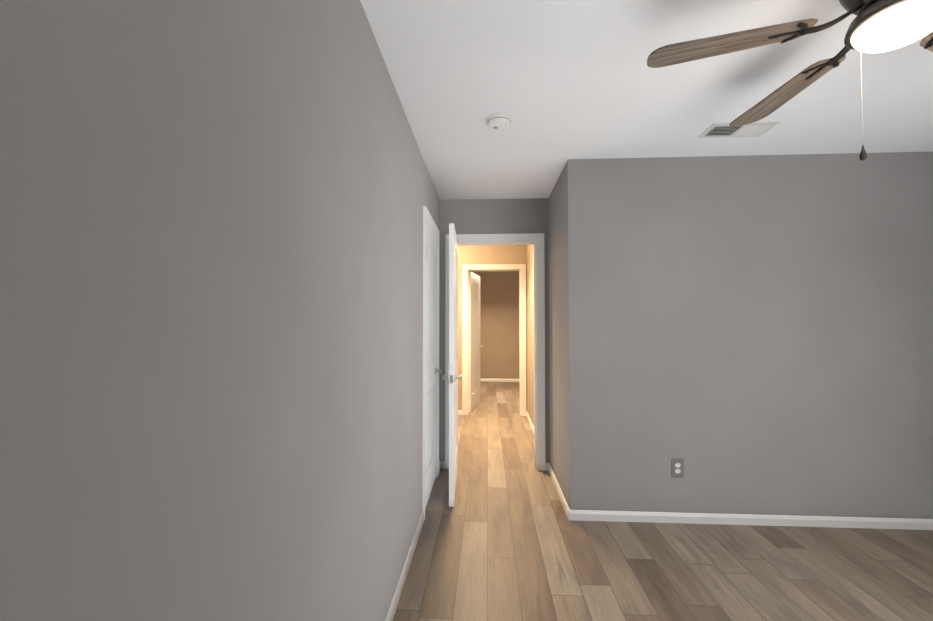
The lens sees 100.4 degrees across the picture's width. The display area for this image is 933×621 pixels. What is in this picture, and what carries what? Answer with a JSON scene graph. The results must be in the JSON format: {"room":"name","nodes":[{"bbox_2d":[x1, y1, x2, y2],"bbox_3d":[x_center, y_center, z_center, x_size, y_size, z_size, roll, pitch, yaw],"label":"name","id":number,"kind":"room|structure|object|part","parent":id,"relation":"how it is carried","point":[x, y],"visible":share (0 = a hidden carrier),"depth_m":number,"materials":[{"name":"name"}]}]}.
{"room":"empty bedroom","nodes":[
{"label":"empty bedroom","id":0,"kind":"room"},
{"bbox_2d":[0,0,439,620],"bbox_3d":[-0.412,0.159,1.569,0.120,2.440,4.084,0,-1,3],"label":"wall","id":1,"kind":"structure","parent":0,"point":[210,310],"depth_m":0.60,"materials":[{"name":"grey paint"}]},
{"bbox_2d":[385,510,423,620],"bbox_3d":[-0.367,1.337,1.126,0.013,0.064,2.959,0,-1,3],"label":"baseboard","id":2,"kind":"structure","parent":1,"relation":"attached to","point":[393,606],"depth_m":1.99,"materials":[{"name":"white wood"}]},
{"bbox_2d":[422,206,438,519],"bbox_3d":[-0.326,0.353,3.012,0.138,2.117,0.765,0,-1,3],"label":"door frame","id":3,"kind":"structure","parent":1,"relation":"attached to","point":[427,218],"depth_m":2.65,"materials":[{"name":"white wood"}]},
{"bbox_2d":[425,223,440,508],"bbox_3d":[-0.293,0.389,3.004,0.139,2.030,0.622,0,-1,3],"label":"closet door","id":4,"kind":"structure","parent":1,"relation":"in","point":[430,461],"depth_m":3.02,"materials":[{"name":"white wood"}]},
{"bbox_2d":[440,198,549,462],"bbox_3d":[0.248,0.204,3.548,0.989,2.440,0.060,0,-1,3],"label":"wall","id":5,"kind":"structure","parent":0,"point":[469,216],"depth_m":3.54,"materials":[{"name":"grey paint"}]},
{"bbox_2d":[439,461,444,466],"bbox_3d":[-1.293,1.396,3.699,2.222,0.064,0.013,0,-1,3],"label":"baseboard","id":6,"kind":"structure","parent":5,"relation":"attached to","point":[441,463],"depth_m":3.50,"materials":[{"name":"white"}]},
{"bbox_2d":[442,223,461,506],"bbox_3d":[-0.102,0.392,3.169,0.139,2.030,0.750,0,-1,1],"label":"entry door","id":7,"kind":"structure","parent":5,"relation":"in","point":[452,377],"depth_m":2.81,"materials":[{"name":"white wood"}]},
{"bbox_2d":[445,233,544,470],"bbox_3d":[0.258,0.366,3.573,0.893,2.117,0.156,0,-1,3],"label":"door frame","id":8,"kind":"structure","parent":5,"relation":"attached to","point":[536,240],"depth_m":3.53,"materials":[{"name":"white wood"}]},
{"bbox_2d":[471,271,519,378],"bbox_3d":[0.096,0.250,5.568,5.040,2.440,0.060,0,-1,3],"label":"wall","id":9,"kind":"structure","parent":0,"point":[499,323],"depth_m":5.50,"materials":[{"name":"paint"}]},
{"bbox_2d":[458,245,533,425],"bbox_3d":[-0.830,0.207,3.665,3.394,2.440,0.060,0,-1,3],"label":"wall","id":10,"kind":"structure","parent":0,"point":[494,254],"depth_m":3.57,"materials":[{"name":"beige paint"}]},
{"bbox_2d":[469,271,482,412],"bbox_3d":[0.124,0.456,5.948,0.139,2.030,0.750,0,-1,13],"label":"door","id":11,"kind":"structure","parent":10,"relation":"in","point":[474,340],"depth_m":5.86,"materials":[{"name":"white wood"}]},
{"bbox_2d":[526,411,533,433],"bbox_3d":[0.778,1.414,4.499,0.034,0.064,1.830,0,-1,3],"label":"baseboard","id":12,"kind":"structure","parent":10,"relation":"attached to","point":[527,415],"depth_m":4.92,"materials":[{"name":"white wood"}]},
{"bbox_2d":[548,176,563,494],"bbox_3d":[0.782,0.195,3.157,0.120,2.440,0.784,0,-1,3],"label":"wall","id":13,"kind":"structure","parent":0,"point":[555,209],"depth_m":3.11,"materials":[{"name":"grey paint"}]},
{"bbox_2d":[545,463,568,510],"bbox_3d":[0.701,1.381,3.044,0.034,0.064,0.844,0,-1,3],"label":"baseboard","id":14,"kind":"structure","parent":13,"relation":"attached to","point":[548,467],"depth_m":3.05,"materials":[{"name":"white wood"}]},
{"bbox_2d":[360,0,932,199],"bbox_3d":[0.713,-1.045,4.031,7.000,0.080,10.024,0,-1,3],"label":"ceiling","id":15,"kind":"structure","parent":0,"point":[560,83],"depth_m":1.83,"materials":[{"name":"white paint"}]},
{"bbox_2d":[487,113,510,130],"bbox_3d":[0.178,-1.028,2.138,0.136,0.040,0.136,0,-1,3],"label":"smoke detector","id":16,"kind":"object","parent":15,"relation":"attached to","point":[499,122],"visible":1,"depth_m":2.10,"materials":[{"name":"white plastic"}]},
{"bbox_2d":[707,126,739,134],"bbox_3d":[1.567,-1.045,2.250,0.305,0.001,0.115,0,-1,3],"label":"vent duct","id":17,"kind":"object","parent":15,"relation":"attached to","point":[722,130],"visible":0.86,"depth_m":2.26,"materials":[{"name":"black metal"}]},
{"bbox_2d":[697,121,780,137],"bbox_3d":[1.567,-1.041,2.249,0.360,0.010,0.170,0,-1,3],"label":"ceiling vent","id":18,"kind":"object","parent":15,"relation":"in","point":[755,129],"visible":0.98,"depth_m":2.24,"materials":[{"name":"white metal"}]},
{"bbox_2d":[647,0,932,160],"bbox_3d":[1.268,-0.765,1.185,1.300,0.611,1.257,0,-1,3],"label":"ceiling fan","id":19,"kind":"object","parent":15,"relation":"hanging from","point":[877,26],"visible":1,"depth_m":1.21,"materials":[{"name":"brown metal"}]},
{"bbox_3d":[0.852,-0.878,1.285,0.463,0.006,0.169,0,11,19],"label":"blade","id":20,"kind":"part","parent":19,"relation":"part of","materials":[{"name":"brown wood"}]},
{"label":"blade","id":21,"kind":"part","parent":19,"relation":"part of","materials":[{"name":"brown wood"}]},
{"label":"blade","id":22,"kind":"part","parent":19,"relation":"part of","materials":[{"name":"brown wood"}]},
{"bbox_2d":[393,382,932,620],"bbox_3d":[0.713,1.464,3.973,7.000,0.060,10.024,0,-1,3],"label":"floor","id":23,"kind":"structure","parent":0,"point":[504,538],"depth_m":2.16,"materials":[{"name":"brown wood"}]},
{"bbox_2d":[480,379,519,381],"bbox_3d":[0.248,1.504,8.409,4.800,0.064,0.013,0,-1,3],"label":"baseboard","id":24,"kind":"structure","parent":23,"relation":"on","point":[481,380],"depth_m":8.38,"materials":[{"name":"white wood"}]},
{"bbox_2d":[560,152,932,518],"bbox_3d":[1.867,0.183,2.637,2.341,2.440,0.120,0,-1,3],"label":"wall","id":25,"kind":"structure","parent":0,"point":[751,334],"depth_m":2.58,"materials":[{"name":"grey paint"}]},
{"bbox_2d":[671,458,683,477],"bbox_3d":[1.400,1.045,2.578,0.078,0.125,0.008,0,-1,3],"label":"outlet","id":26,"kind":"object","parent":25,"relation":"attached to","point":[677,467],"visible":1,"depth_m":2.58,"materials":[{"name":"grey plastic"}]},
{"bbox_2d":[565,507,932,529],"bbox_3d":[1.855,1.369,2.545,2.349,0.064,0.013,0,-1,3],"label":"baseboard","id":27,"kind":"structure","parent":25,"relation":"attached to","point":[765,520],"depth_m":2.54,"materials":[{"name":"white wood"}]}
]}

